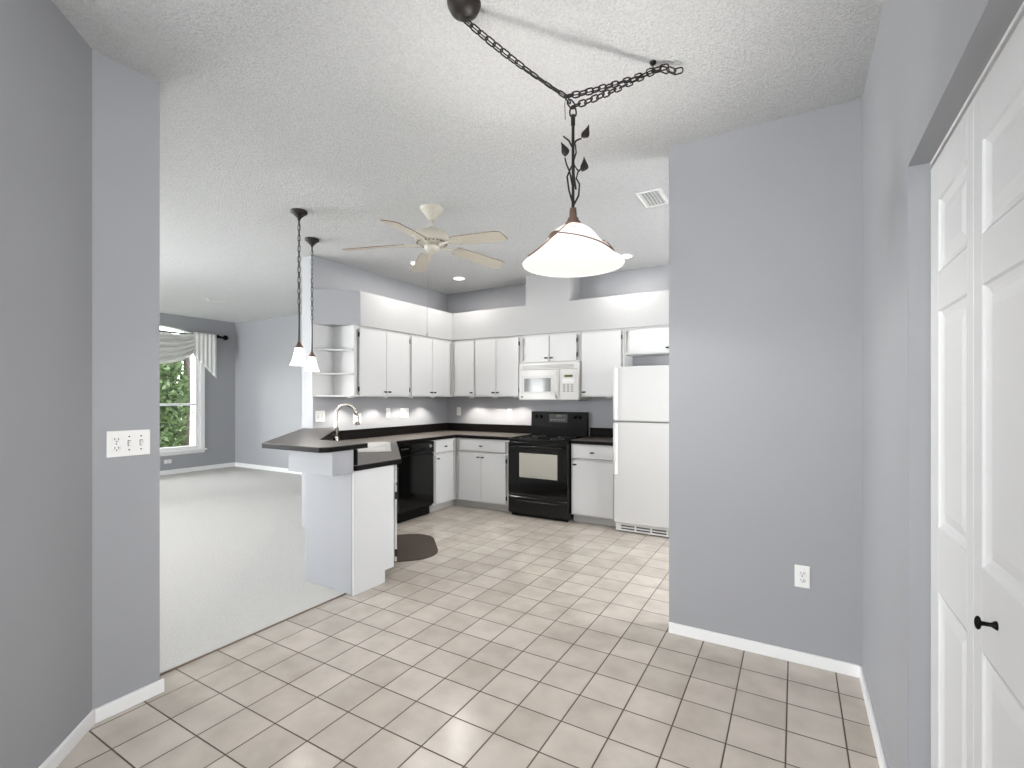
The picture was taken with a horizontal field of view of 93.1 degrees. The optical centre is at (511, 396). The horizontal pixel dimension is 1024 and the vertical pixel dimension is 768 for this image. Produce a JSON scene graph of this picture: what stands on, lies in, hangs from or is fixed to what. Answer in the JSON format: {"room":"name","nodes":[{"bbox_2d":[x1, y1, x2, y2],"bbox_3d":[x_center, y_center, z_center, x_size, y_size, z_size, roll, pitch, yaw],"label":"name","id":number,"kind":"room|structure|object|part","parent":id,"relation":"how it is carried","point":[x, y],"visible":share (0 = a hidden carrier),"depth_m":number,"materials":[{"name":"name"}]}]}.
{"room":"dining area","nodes":[
{"label":"dining area","id":0,"kind":"room"},
{"bbox_2d":[0,0,159,767],"bbox_3d":[-2.224,-0.045,0.277,0.701,2.890,4.227,0,0,20],"label":"wall","id":1,"kind":"structure","parent":0,"point":[80,127],"depth_m":1.95,"materials":[{"name":"grey paint"}]},
{"bbox_2d":[38,678,163,767],"bbox_3d":[-1.870,1.369,0.841,0.505,0.062,2.946,0,0,15],"label":"baseboard","id":2,"kind":"structure","parent":1,"relation":"attached to","point":[118,705],"depth_m":2.09,"materials":[{"name":"white paint"}]},
{"bbox_2d":[106,429,149,457],"bbox_3d":[-1.723,0.208,2.186,0.020,0.116,0.166,0,0,30],"label":"wall plate","id":3,"kind":"object","parent":1,"relation":"attached to","point":[126,442],"visible":1,"depth_m":2.18,"materials":[{"name":"white paint"}]},
{"bbox_2d":[112,436,120,442],"bbox_3d":[-1.750,0.189,2.146,0.003,0.029,0.034,0,0,30],"label":"receptacle","id":4,"kind":"object","parent":3,"relation":"attached to","point":[115,439],"depth_m":2.15,"materials":[{"name":"white paint"}]},
{"bbox_2d":[112,445,120,451],"bbox_3d":[-1.750,0.227,2.146,0.003,0.029,0.034,0,0,30],"label":"receptacle","id":5,"kind":"object","parent":3,"relation":"attached to","point":[115,448],"depth_m":2.15,"materials":[{"name":"white paint"}]},
{"bbox_2d":[160,593,345,675],"bbox_3d":[-1.491,1.396,2.918,0.012,0.008,1.220,0,0,30],"label":"trim","id":6,"kind":"structure","parent":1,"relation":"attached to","point":[165,672],"depth_m":2.81,"materials":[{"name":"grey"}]},
{"bbox_2d":[160,313,234,470],"bbox_3d":[-7.788,-0.045,6.050,0.150,2.890,8.610,0,0,30],"label":"wall","id":7,"kind":"structure","parent":0,"point":[219,392],"depth_m":9.42,"materials":[{"name":"grey paint"}]},
{"bbox_2d":[164,459,171,463],"bbox_3d":[-6.160,1.155,8.684,0.009,0.070,0.120,0,0,30],"label":"wall plate","id":8,"kind":"object","parent":7,"relation":"attached to","point":[168,460],"visible":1,"depth_m":8.68,"materials":[{"name":"white paint"}]},
{"bbox_2d":[160,336,206,455],"bbox_3d":[-6.371,-0.045,8.361,0.170,2.190,2.050,0,0,30],"label":"window","id":9,"kind":"structure","parent":7,"relation":"in","point":[167,451],"depth_m":9.12,"materials":[{"name":"white paint"}]},
{"bbox_3d":[-6.328,0.985,8.336,0.070,0.030,2.050,0,0,30],"label":"sill","id":10,"kind":"part","parent":9,"relation":"part of","materials":[{"name":"white paint"}]},
{"bbox_2d":[160,330,227,339],"bbox_3d":[-6.284,-1.130,8.331,0.150,0.150,2.765,0,0,30],"label":"curtain rod","id":11,"kind":"object","parent":7,"relation":"attached to","point":[225,337],"visible":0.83,"depth_m":8.87,"materials":[{"name":"black metal"}]},
{"bbox_2d":[160,332,216,378],"bbox_3d":[-6.230,-0.765,8.192,0.161,0.840,2.382,0,0,30],"label":"valance","id":12,"kind":"object","parent":11,"relation":"hanging from","point":[173,347],"visible":0.5,"depth_m":8.83,"materials":[{"name":"white fabric"}]},
{"bbox_2d":[160,462,234,475],"bbox_3d":[-7.717,1.348,6.009,0.014,0.080,8.610,0,0,30],"label":"baseboard","id":13,"kind":"structure","parent":7,"relation":"attached to","point":[199,468],"depth_m":9.09,"materials":[{"name":"white paint"}]},
{"bbox_2d":[160,466,344,673],"bbox_3d":[-4.825,1.444,4.289,7.143,0.112,8.950,0,0,30],"label":"floor","id":14,"kind":"structure","parent":0,"point":[233,539],"depth_m":4.14,"materials":[{"name":"carpet"}]},
{"bbox_2d":[306,435,351,595],"bbox_3d":[-1.664,0.883,4.325,0.312,1.033,2.096,0,0,-23],"label":"wall","id":15,"kind":"structure","parent":0,"point":[328,498],"depth_m":3.53,"materials":[{"name":"grey paint"}]},
{"bbox_2d":[262,427,367,475],"bbox_3d":[-1.746,0.430,4.190,0.692,0.201,2.274,0,0,-25],"label":"breakfast bar","id":16,"kind":"object","parent":15,"relation":"on","point":[309,451],"visible":1,"depth_m":3.38,"materials":[{"name":"laminate"}]},
{"bbox_2d":[313,289,360,326],"bbox_3d":[-1.849,-0.948,5.129,0.360,0.365,0.320,0,0,30],"label":"wall","id":17,"kind":"structure","parent":0,"point":[332,308],"depth_m":5.13,"materials":[{"name":"grey paint"}]},
{"bbox_2d":[302,255,446,527],"bbox_3d":[-1.591,-0.045,6.107,0.180,2.890,2.270,0,0,30],"label":"wall","id":18,"kind":"structure","parent":0,"point":[328,274],"depth_m":5.61,"materials":[{"name":"grey paint"}]},
{"bbox_2d":[315,411,324,421],"bbox_3d":[-2.032,0.205,5.151,0.020,0.116,0.118,0,0,30],"label":"wall plate","id":19,"kind":"object","parent":18,"relation":"attached to","point":[319,415],"visible":1,"depth_m":5.15,"materials":[{"name":"white paint"}]},
{"bbox_2d":[311,324,354,396],"bbox_3d":[-1.879,-0.383,5.097,0.337,0.762,0.284,0,0,30],"label":"corner shelf","id":20,"kind":"object","parent":18,"relation":"attached to","point":[333,347],"visible":0.94,"depth_m":5.18,"materials":[{"name":"white paint"}]},
{"bbox_3d":[-2.019,-0.383,5.179,0.013,0.762,0.284,0,0,30],"label":"wall panel","id":21,"kind":"part","parent":20,"relation":"part of","materials":[{"name":"white paint"}]},
{"bbox_3d":[-1.871,-0.498,5.102,0.321,0.018,0.241,0,0,30],"label":"shelf","id":22,"kind":"part","parent":20,"relation":"part of","materials":[{"name":"white paint"}]},
{"bbox_3d":[-1.871,-0.246,5.102,0.321,0.018,0.241,0,0,30],"label":"shelf","id":23,"kind":"part","parent":20,"relation":"part of","materials":[{"name":"white paint"}]},
{"bbox_3d":[-1.871,-0.011,5.102,0.321,0.018,0.241,0,0,30],"label":"shelf","id":24,"kind":"part","parent":20,"relation":"part of","materials":[{"name":"white paint"}]},
{"bbox_3d":[-1.805,-0.383,5.211,0.324,0.762,0.013,0,0,30],"label":"panel","id":25,"kind":"part","parent":20,"relation":"part of","materials":[{"name":"white paint"}]},
{"bbox_2d":[353,413,360,423],"bbox_3d":[-1.778,0.245,5.586,0.020,0.116,0.118,0,0,30],"label":"wall plate","id":26,"kind":"object","parent":18,"relation":"attached to","point":[359,414],"visible":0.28,"depth_m":5.60,"materials":[{"name":"white paint"}]},
{"bbox_2d":[355,325,409,396],"bbox_3d":[-1.571,-0.383,5.566,0.394,0.762,0.833,0,0,30],"label":"upper cabinet","id":27,"kind":"object","parent":18,"relation":"attached to","point":[381,356],"visible":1,"depth_m":5.43,"materials":[{"name":"white paint"}]},
{"bbox_3d":[-1.530,-0.376,5.337,0.019,0.723,0.390,0,0,30],"label":"door","id":28,"kind":"part","parent":27,"relation":"part of","materials":[{"name":"white paint"}]},
{"bbox_3d":[-1.335,-0.376,5.671,0.019,0.723,0.375,0,0,30],"label":"door","id":29,"kind":"part","parent":27,"relation":"part of","materials":[{"name":"white paint"}]},
{"bbox_2d":[386,408,389,416],"bbox_3d":[-1.534,0.195,6.016,0.009,0.116,0.072,0,0,30],"label":"wall plate","id":30,"kind":"object","parent":18,"relation":"attached to","point":[387,409],"visible":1,"depth_m":6.01,"materials":[{"name":"white paint"}]},
{"bbox_2d":[401,408,408,417],"bbox_3d":[-1.385,0.205,6.271,0.009,0.120,0.150,0,0,30],"label":"wall plate","id":31,"kind":"object","parent":18,"relation":"attached to","point":[404,411],"visible":1,"depth_m":6.26,"materials":[{"name":"white paint"}]},
{"bbox_2d":[409,334,451,396],"bbox_3d":[-1.148,-0.383,6.292,0.394,0.762,0.841,0,0,30],"label":"upper cabinet","id":32,"kind":"object","parent":18,"relation":"attached to","point":[430,359],"visible":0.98,"depth_m":6.15,"materials":[{"name":"white paint"}]},
{"bbox_3d":[-1.123,-0.376,6.035,0.019,0.723,0.380,0,0,30],"label":"door","id":33,"kind":"part","parent":32,"relation":"part of","materials":[{"name":"white paint"}]},
{"bbox_3d":[-0.935,-0.376,6.357,0.019,0.723,0.357,0,0,30],"label":"door","id":34,"kind":"part","parent":32,"relation":"part of","materials":[{"name":"white paint"}]},
{"bbox_2d":[235,265,668,467],"bbox_3d":[-0.919,0.005,7.110,11.050,2.990,0.140,0,0,30],"label":"wall","id":35,"kind":"structure","parent":0,"point":[268,390],"depth_m":8.78,"materials":[{"name":"grey paint"}]},
{"bbox_2d":[235,462,301,474],"bbox_3d":[-3.329,1.348,8.426,5.160,0.080,0.014,0,0,30],"label":"baseboard","id":36,"kind":"structure","parent":35,"relation":"attached to","point":[278,469],"depth_m":9.20,"materials":[{"name":"white paint"}]},
{"bbox_2d":[457,407,460,414],"bbox_3d":[-0.764,0.205,6.926,0.072,0.116,0.020,0,0,30],"label":"wall plate","id":37,"kind":"object","parent":35,"relation":"attached to","point":[458,408],"visible":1,"depth_m":6.92,"materials":[{"name":"white paint"}]},
{"bbox_2d":[452,339,475,396],"bbox_3d":[-0.579,-0.383,6.607,0.381,0.762,0.384,0,0,30],"label":"upper cabinet","id":38,"kind":"object","parent":35,"relation":"attached to","point":[463,351],"visible":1,"depth_m":6.46,"materials":[{"name":"white paint"}]},
{"bbox_2d":[475,336,520,396],"bbox_3d":[-0.115,-0.383,6.336,0.688,0.762,0.384,0,0,30],"label":"upper cabinet","id":39,"kind":"object","parent":35,"relation":"attached to","point":[498,359],"visible":0.88,"depth_m":6.19,"materials":[{"name":"white paint"}]},
{"bbox_3d":[-0.340,-0.376,6.298,0.314,0.723,0.019,0,0,30],"label":"door","id":40,"kind":"part","parent":39,"relation":"part of","materials":[{"name":"white paint"}]},
{"bbox_3d":[-0.058,-0.376,6.133,0.328,0.723,0.019,0,0,30],"label":"door","id":41,"kind":"part","parent":39,"relation":"part of","materials":[{"name":"white paint"}]},
{"bbox_2d":[507,408,511,416],"bbox_3d":[-0.035,0.210,6.502,0.072,0.116,0.020,0,0,30],"label":"wall plate","id":42,"kind":"object","parent":35,"relation":"attached to","point":[509,410],"visible":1,"depth_m":6.51,"materials":[{"name":"white paint"}]},
{"bbox_2d":[581,328,632,396],"bbox_3d":[1.093,-0.383,5.632,0.511,0.762,0.384,0,0,30],"label":"upper cabinet","id":43,"kind":"object","parent":35,"relation":"attached to","point":[602,351],"visible":0.83,"depth_m":5.50,"materials":[{"name":"white paint"}]},
{"bbox_2d":[624,325,668,356],"bbox_3d":[1.734,-0.616,5.258,0.968,0.296,0.384,0,0,30],"label":"upper cabinet","id":44,"kind":"object","parent":35,"relation":"attached to","point":[650,340],"visible":0.41,"depth_m":5.25,"materials":[{"name":"white paint"}]},
{"bbox_2d":[51,0,883,322],"bbox_3d":[-3.172,-1.540,3.296,11.200,0.100,9.100,0,0,30],"label":"ceiling","id":45,"kind":"structure","parent":0,"point":[354,115],"depth_m":2.54,"materials":[{"name":"paint"}]},
{"bbox_2d":[203,299,226,302],"bbox_3d":[-4.578,-1.484,7.496,0.120,0.012,0.300,0,0,30],"label":"ceiling vent","id":46,"kind":"object","parent":45,"relation":"in","point":[203,299],"visible":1,"depth_m":7.47,"materials":[{"name":"white metal"}]},
{"bbox_2d":[290,208,307,365],"bbox_3d":[-1.706,-0.870,3.886,0.128,1.238,0.128,0,0,0],"label":"pendant light","id":47,"kind":"object","parent":45,"relation":"hanging from","point":[298,359],"visible":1,"depth_m":3.87,"materials":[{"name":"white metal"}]},
{"bbox_3d":[-1.706,-0.323,3.886,0.117,0.144,0.117,0,0,0],"label":"lamp shade","id":48,"kind":"part","parent":47,"relation":"part of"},
{"bbox_3d":[-1.706,-0.590,3.886,0.013,0.310,0.012,0,0,0],"label":"rod","id":49,"kind":"part","parent":47,"relation":"part of","materials":[{"name":"brown metal"}]},
{"bbox_3d":[-1.706,-1.083,3.886,0.020,0.687,0.020,0,0,-45],"label":"chain","id":50,"kind":"part","parent":47,"relation":"part of","materials":[{"name":"brown metal"}]},
{"bbox_2d":[304,237,319,371],"bbox_3d":[-1.886,-0.864,4.574,0.128,1.250,0.128,0,0,0],"label":"pendant light","id":51,"kind":"object","parent":45,"relation":"hanging from","point":[312,366],"visible":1,"depth_m":4.56,"materials":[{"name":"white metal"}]},
{"bbox_3d":[-1.886,-0.310,4.574,0.117,0.141,0.117,0,0,0],"label":"lamp shade","id":52,"kind":"part","parent":51,"relation":"part of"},
{"bbox_3d":[-1.885,-0.575,4.574,0.013,0.310,0.012,0,0,0],"label":"rod","id":53,"kind":"part","parent":51,"relation":"part of","materials":[{"name":"brown metal"}]},
{"bbox_3d":[-1.886,-1.075,4.574,0.020,0.701,0.020,0,0,-45],"label":"chain","id":54,"kind":"part","parent":51,"relation":"part of","materials":[{"name":"brown metal"}]},
{"bbox_2d":[342,203,507,335],"bbox_3d":[-0.599,-0.980,3.794,1.290,1.020,1.332,0,0,30],"label":"ceiling fan","id":55,"kind":"object","parent":45,"relation":"hanging from","point":[432,239],"visible":1,"depth_m":3.76,"materials":[{"name":"beige wood"}]},
{"bbox_3d":[-1.081,-1.170,3.806,0.473,0.074,0.138,0,0,-4],"label":"blade","id":56,"kind":"part","parent":55,"relation":"part of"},
{"bbox_3d":[-0.753,-1.170,3.390,0.138,0.074,0.473,0,0,14],"label":"blade","id":57,"kind":"part","parent":55,"relation":"part of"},
{"bbox_3d":[-0.787,-1.170,4.247,0.138,0.074,0.473,0,0,-22],"label":"blade","id":58,"kind":"part","parent":55,"relation":"part of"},
{"bbox_3d":[-0.257,-1.170,3.572,0.476,0.074,0.147,0,0,30],"label":"blade","id":59,"kind":"part","parent":55,"relation":"part of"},
{"bbox_3d":[-0.277,-1.170,4.103,0.473,0.074,0.138,0,0,-40],"label":"blade","id":60,"kind":"part","parent":55,"relation":"part of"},
{"bbox_2d":[452,276,465,279],"bbox_3d":[-0.663,-1.484,6.074,0.184,0.012,0.184,0,0,30],"label":"recessed light","id":61,"kind":"object","parent":45,"relation":"in","point":[454,277],"visible":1,"depth_m":6.06,"materials":[{"name":"white ceramic"}]},
{"bbox_2d":[447,0,683,277],"bbox_3d":[0.246,-1.018,2.005,1.000,0.944,0.419,0,0,-39],"label":"pendant","id":62,"kind":"object","parent":45,"relation":"hanging from","point":[573,249],"visible":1,"depth_m":2.00,"materials":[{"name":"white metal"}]},
{"bbox_3d":[0.021,-1.335,1.925,0.452,0.203,0.028,0,0,-23],"label":"chain","id":63,"kind":"part","parent":62,"relation":"part of","materials":[{"name":"brown metal"}]},
{"bbox_3d":[0.253,-0.995,2.010,0.030,0.430,0.017,0,0,-24],"label":"stem","id":64,"kind":"part","parent":62,"relation":"part of","materials":[{"name":"brown metal"}]},
{"bbox_3d":[0.253,-0.628,2.010,0.419,0.164,0.419,0,0,30],"label":"lamp shade","id":65,"kind":"part","parent":62,"relation":"part of","materials":[{"name":"glass"}]},
{"bbox_3d":[0.485,-1.337,2.097,0.570,0.291,0.055,0,0,-17],"label":"chain","id":66,"kind":"part","parent":62,"relation":"part of","materials":[{"name":"brown metal"}]},
{"bbox_2d":[620,253,633,258],"bbox_3d":[1.194,-1.484,5.126,0.184,0.012,0.184,0,0,30],"label":"recessed light","id":67,"kind":"object","parent":45,"relation":"in","point":[625,256],"visible":0.66,"depth_m":5.09,"materials":[{"name":"white ceramic"}]},
{"bbox_2d":[635,188,668,207],"bbox_3d":[1.055,-1.484,3.628,0.180,0.012,0.310,0,0,30],"label":"ceiling vent","id":68,"kind":"object","parent":45,"relation":"in","point":[654,197],"visible":0.96,"depth_m":3.62,"materials":[{"name":"white metal"}]},
{"bbox_2d":[57,504,879,767],"bbox_3d":[-0.456,1.450,2.494,5.600,0.100,7.650,0,0,30],"label":"floor","id":69,"kind":"structure","parent":0,"point":[524,641],"depth_m":2.36,"materials":[{"name":"tile"}]},
{"bbox_2d":[352,464,397,595],"bbox_3d":[-1.381,0.961,4.519,0.614,0.879,2.291,0,0,-15],"label":"base cabinet","id":70,"kind":"object","parent":69,"relation":"on","point":[374,490],"visible":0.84,"depth_m":3.56,"materials":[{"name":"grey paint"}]},
{"bbox_3d":[-1.093,0.607,4.488,0.019,0.137,1.390,0,0,-15],"label":"drawer","id":71,"kind":"part","parent":70,"relation":"part of","materials":[{"name":"white paint"}]},
{"bbox_3d":[-0.972,1.000,4.029,0.019,0.590,0.440,0,0,-15],"label":"door","id":72,"kind":"part","parent":70,"relation":"part of","materials":[{"name":"white paint"}]},
{"bbox_2d":[326,423,530,470],"bbox_3d":[-1.017,0.445,5.219,1.703,0.151,3.223,0,0,30],"label":"countertop","id":73,"kind":"structure","parent":70,"relation":"on","point":[396,435],"depth_m":5.92,"materials":[{"name":"laminate"}]},
{"bbox_2d":[333,403,359,440],"bbox_3d":[-1.550,0.269,4.535,0.245,0.423,0.119,0,0,-15],"label":"kitchen faucet","id":74,"kind":"object","parent":73,"relation":"on","point":[335,438],"visible":0.78,"depth_m":4.54,"materials":[{"name":"silver metal"}]},
{"bbox_2d":[358,442,390,451],"bbox_3d":[-1.397,0.561,4.627,0.465,0.178,0.860,0,0,-15],"label":"sink","id":75,"kind":"object","parent":73,"relation":"in","point":[372,446],"visible":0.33,"depth_m":4.63,"materials":[{"name":"ceramic"}]},
{"bbox_3d":[-1.343,0.563,4.429,0.390,0.174,0.370,0,0,-15],"label":"bowl","id":76,"kind":"part","parent":75,"relation":"part of","materials":[{"name":"white ceramic"}]},
{"bbox_3d":[-1.447,0.563,4.825,0.390,0.174,0.370,0,0,-15],"label":"bowl","id":77,"kind":"part","parent":75,"relation":"part of","materials":[{"name":"white ceramic"}]},
{"bbox_2d":[397,441,433,523],"bbox_3d":[-1.333,0.964,5.695,0.630,0.872,0.596,0,0,30],"label":"dishwasher","id":78,"kind":"object","parent":69,"relation":"on","point":[415,473],"visible":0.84,"depth_m":5.53,"materials":[{"name":"black plastic"}]},
{"bbox_3d":[-1.145,1.340,5.586,0.015,0.120,0.582,0,0,30],"label":"toe panel","id":79,"kind":"part","parent":78,"relation":"part of","materials":[{"name":"black plastic"}]},
{"bbox_3d":[-1.097,0.594,5.558,0.035,0.132,0.596,0,0,30],"label":"control panel","id":80,"kind":"part","parent":78,"relation":"part of","materials":[{"name":"black ceramic"}]},
{"bbox_3d":[-1.069,0.615,5.546,0.024,0.030,0.287,0,0,30],"label":"handle","id":81,"kind":"part","parent":78,"relation":"part of","materials":[{"name":"black plastic"}]},
{"bbox_2d":[394,534,437,561],"bbox_3d":[-0.934,1.394,4.537,0.445,0.010,0.810,0,0,-15],"label":"floor mat","id":82,"kind":"object","parent":69,"relation":"on","point":[410,547],"visible":0.8,"depth_m":4.48,"materials":[{"name":"fabric"}]},
{"bbox_2d":[429,438,455,511],"bbox_3d":[-1.054,0.961,6.196,0.654,0.879,0.530,0,0,30],"label":"base cabinet","id":83,"kind":"object","parent":69,"relation":"on","point":[444,452],"visible":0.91,"depth_m":6.01,"materials":[{"name":"white paint"}]},
{"bbox_3d":[-0.838,0.607,6.007,0.019,0.137,0.355,0,0,30],"label":"drawer","id":84,"kind":"part","parent":83,"relation":"part of","materials":[{"name":"white paint"}]},
{"bbox_3d":[-0.838,1.000,6.007,0.019,0.590,0.355,0,0,30],"label":"door","id":85,"kind":"part","parent":83,"relation":"part of","materials":[{"name":"white paint"}]},
{"bbox_2d":[455,438,509,511],"bbox_3d":[-0.265,0.961,6.273,0.878,0.879,0.644,0,0,30],"label":"base cabinet","id":86,"kind":"object","parent":69,"relation":"on","point":[481,464],"visible":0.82,"depth_m":6.01,"materials":[{"name":"white paint"}]},
{"bbox_3d":[-0.528,1.000,6.106,0.338,0.590,0.019,0,0,30],"label":"door","id":87,"kind":"part","parent":86,"relation":"part of","materials":[{"name":"white paint"}]},
{"bbox_3d":[-0.373,0.607,6.016,0.695,0.137,0.019,0,0,30],"label":"drawer","id":88,"kind":"part","parent":86,"relation":"part of","materials":[{"name":"white paint"}]},
{"bbox_3d":[-0.226,1.000,5.930,0.353,0.590,0.019,0,0,30],"label":"door","id":89,"kind":"part","parent":86,"relation":"part of","materials":[{"name":"white paint"}]},
{"bbox_2d":[508,411,588,521],"bbox_3d":[0.431,0.793,5.812,0.772,1.214,0.703,0,0,30],"label":"range","id":90,"kind":"object","parent":69,"relation":"on","point":[539,463],"visible":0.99,"depth_m":5.61,"materials":[{"name":"black metal"}]},
{"bbox_3d":[0.270,0.575,5.537,0.662,0.025,0.066,0,0,30],"label":"handle","id":91,"kind":"part","parent":90,"relation":"part of","materials":[{"name":"metal"}]},
{"bbox_3d":[0.280,1.208,5.553,0.544,0.026,0.034,0,0,30],"label":"handle","id":92,"kind":"part","parent":90,"relation":"part of","materials":[{"name":"metal"}]},
{"bbox_3d":[0.293,0.844,5.575,0.762,0.623,0.028,0,0,30],"label":"oven door","id":93,"kind":"part","parent":90,"relation":"part of","materials":[{"name":"metal"}]},
{"bbox_3d":[0.293,1.260,5.575,0.762,0.191,0.028,0,0,30],"label":"drawer","id":94,"kind":"part","parent":90,"relation":"part of","materials":[{"name":"metal"}]},
{"bbox_3d":[0.313,1.377,5.611,0.726,0.045,0.010,0,0,30],"label":"kick panel","id":95,"kind":"part","parent":90,"relation":"part of","materials":[{"name":"black plastic"}]},
{"bbox_2d":[508,435,583,442],"bbox_3d":[0.434,0.494,5.817,0.772,0.020,0.612,0,0,30],"label":"cooktop","id":96,"kind":"object","parent":90,"relation":"in","point":[527,438],"depth_m":5.67,"materials":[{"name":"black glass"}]},
{"bbox_3d":[0.579,0.266,6.066,0.250,0.100,0.010,0,0,30],"label":"clock panel","id":97,"kind":"part","parent":90,"relation":"part of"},
{"bbox_2d":[571,444,615,526],"bbox_3d":[1.018,0.961,5.525,0.513,0.879,0.644,0,0,30],"label":"base cabinet","id":98,"kind":"object","parent":69,"relation":"on","point":[592,476],"visible":0.76,"depth_m":5.28,"materials":[{"name":"white paint"}]},
{"bbox_2d":[571,427,612,445],"bbox_3d":[1.029,0.446,5.540,0.518,0.148,0.608,0,0,30],"label":"countertop","id":99,"kind":"structure","parent":98,"relation":"on","point":[598,436],"depth_m":5.61,"materials":[{"name":"laminate"}]},
{"bbox_3d":[0.881,0.607,5.285,0.470,0.137,0.019,0,0,30],"label":"drawer","id":100,"kind":"part","parent":98,"relation":"part of","materials":[{"name":"white paint"}]},
{"bbox_3d":[0.881,1.000,5.285,0.470,0.590,0.019,0,0,30],"label":"door","id":101,"kind":"part","parent":98,"relation":"part of","materials":[{"name":"white paint"}]},
{"bbox_2d":[613,365,668,536],"bbox_3d":[1.551,0.542,5.143,0.760,1.715,0.732,0,0,30],"label":"refrigerator","id":102,"kind":"object","parent":69,"relation":"on","point":[640,393],"visible":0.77,"depth_m":4.91,"materials":[{"name":"white metal"}]},
{"bbox_3d":[1.071,0.536,5.023,0.042,0.528,0.042,0,0,30],"label":"handle","id":103,"kind":"part","parent":102,"relation":"part of","materials":[{"name":"plastic"}]},
{"bbox_3d":[1.071,-0.033,5.023,0.042,0.535,0.042,0,0,30],"label":"handle","id":104,"kind":"part","parent":102,"relation":"part of","materials":[{"name":"plastic"}]},
{"bbox_3d":[1.405,0.783,4.892,0.760,1.043,0.068,0,0,30],"label":"fridge door","id":105,"kind":"part","parent":102,"relation":"part of","materials":[{"name":"metal"}]},
{"bbox_3d":[1.405,-0.034,4.892,0.760,0.563,0.068,0,0,30],"label":"freezer door","id":106,"kind":"part","parent":102,"relation":"part of","materials":[{"name":"metal"}]},
{"bbox_2d":[359,290,668,340],"bbox_3d":[0.166,-0.948,5.268,3.701,0.365,1.950,0,0,30],"label":"soffit","id":107,"kind":"structure","parent":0,"point":[646,309],"depth_m":5.72,"materials":[{"name":"grey paint"}]},
{"bbox_2d":[521,331,580,363],"bbox_3d":[0.527,-0.590,5.962,0.792,0.349,0.384,0,0,30],"label":"upper cabinet","id":108,"kind":"object","parent":107,"relation":"attached to","point":[554,347],"visible":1,"depth_m":5.81,"materials":[{"name":"white paint"}]},
{"bbox_3d":[0.308,-0.582,5.920,0.320,0.310,0.019,0,0,30],"label":"door","id":109,"kind":"part","parent":108,"relation":"part of","materials":[{"name":"white paint"}]},
{"bbox_2d":[519,361,590,400],"bbox_3d":[0.502,-0.184,5.918,0.786,0.454,0.486,0,0,30],"label":"microwave","id":110,"kind":"object","parent":108,"relation":"attached to","point":[547,381],"visible":0.99,"depth_m":5.74,"materials":[{"name":"white plastic"}]},
{"bbox_3d":[0.324,-0.147,5.840,0.558,0.356,0.047,0,0,30],"label":"door","id":111,"kind":"part","parent":110,"relation":"part of","materials":[{"name":"white ceramic"}]},
{"bbox_3d":[0.505,-0.145,5.677,0.026,0.327,0.074,0,0,40],"label":"handle","id":112,"kind":"part","parent":110,"relation":"part of","materials":[{"name":"plastic"}]},
{"bbox_3d":[0.667,-0.147,5.643,0.223,0.356,0.041,0,0,30],"label":"control panel","id":113,"kind":"part","parent":110,"relation":"part of","materials":[{"name":"plastic"}]},
{"bbox_3d":[0.604,-0.582,5.747,0.345,0.310,0.019,0,0,30],"label":"door","id":114,"kind":"part","parent":108,"relation":"part of","materials":[{"name":"white paint"}]},
{"bbox_2d":[526,275,579,304],"bbox_3d":[0.506,-1.310,5.996,0.575,0.360,0.350,0,0,30],"label":"wall","id":115,"kind":"structure","parent":0,"point":[540,289],"depth_m":5.85,"materials":[{"name":"grey paint"}]},
{"bbox_2d":[669,98,861,677],"bbox_3d":[1.368,-0.045,2.702,0.938,2.890,0.134,0,0,30],"label":"wall","id":116,"kind":"structure","parent":0,"point":[765,219],"depth_m":2.63,"materials":[{"name":"grey paint"}]},
{"bbox_2d":[795,564,809,588],"bbox_3d":[1.523,0.942,2.545,0.070,0.116,0.009,0,0,30],"label":"wall plate","id":117,"kind":"object","parent":116,"relation":"attached to","point":[802,573],"visible":1,"depth_m":2.54,"materials":[{"name":"white paint"}]},
{"bbox_2d":[799,570,805,575],"bbox_3d":[1.522,0.923,2.542,0.034,0.029,0.003,0,0,30],"label":"receptacle","id":118,"kind":"object","parent":117,"relation":"attached to","point":[801,572],"depth_m":2.54,"materials":[{"name":"white paint"}]},
{"bbox_2d":[799,577,805,582],"bbox_3d":[1.522,0.961,2.542,0.034,0.029,0.003,0,0,30],"label":"receptacle","id":119,"kind":"object","parent":117,"relation":"attached to","point":[801,579],"depth_m":2.54,"materials":[{"name":"white paint"}]},
{"bbox_2d":[862,0,1023,767],"bbox_3d":[0.627,-0.045,0.381,0.120,2.890,4.890,0,0,30],"label":"wall","id":120,"kind":"structure","parent":0,"point":[928,56],"depth_m":1.51,"materials":[{"name":"grey paint"}]},
{"bbox_2d":[859,665,887,767],"bbox_3d":[1.456,1.369,1.935,0.014,0.062,1.130,0,0,30],"label":"baseboard","id":121,"kind":"structure","parent":120,"relation":"attached to","point":[872,721],"depth_m":2.02,"materials":[{"name":"white paint"}]},
{"bbox_2d":[930,1,1023,165],"bbox_3d":[0.815,-0.680,0.700,0.020,0.010,1.650,0,0,30],"label":"trim","id":122,"kind":"structure","parent":120,"relation":"attached to","point":[1020,13],"depth_m":1.02,"materials":[{"name":"white paint"}]},
{"bbox_2d":[931,15,1023,767],"bbox_3d":[0.806,0.363,0.706,0.064,2.050,1.640,0,0,30],"label":"door","id":123,"kind":"structure","parent":120,"relation":"in","point":[977,179],"depth_m":1.04,"materials":[{"name":"white paint"}]},
{"bbox_3d":[0.935,0.448,0.958,0.034,0.027,0.018,0,0,30],"label":"knob","id":124,"kind":"part","parent":123,"relation":"part of","materials":[{"name":"black plastic"}]},
{"label":"outside","id":125,"kind":"structure","parent":0,"visible":0},
{"bbox_2d":[173,420,192,444],"bbox_3d":[-18.264,1.850,18.171,30.140,0.100,37.000,0,0,30],"label":"ground","id":126,"kind":"structure","parent":125,"point":[191,421],"depth_m":24.60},
{"bbox_2d":[160,329,190,447],"bbox_3d":[-8.529,-0.587,11.744,1.708,4.829,1.395,0,0,30],"label":"tree","id":127,"kind":"object","parent":126,"relation":"on","point":[174,420],"visible":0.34,"depth_m":11.57,"materials":[{"name":"green plant"}]}
]}

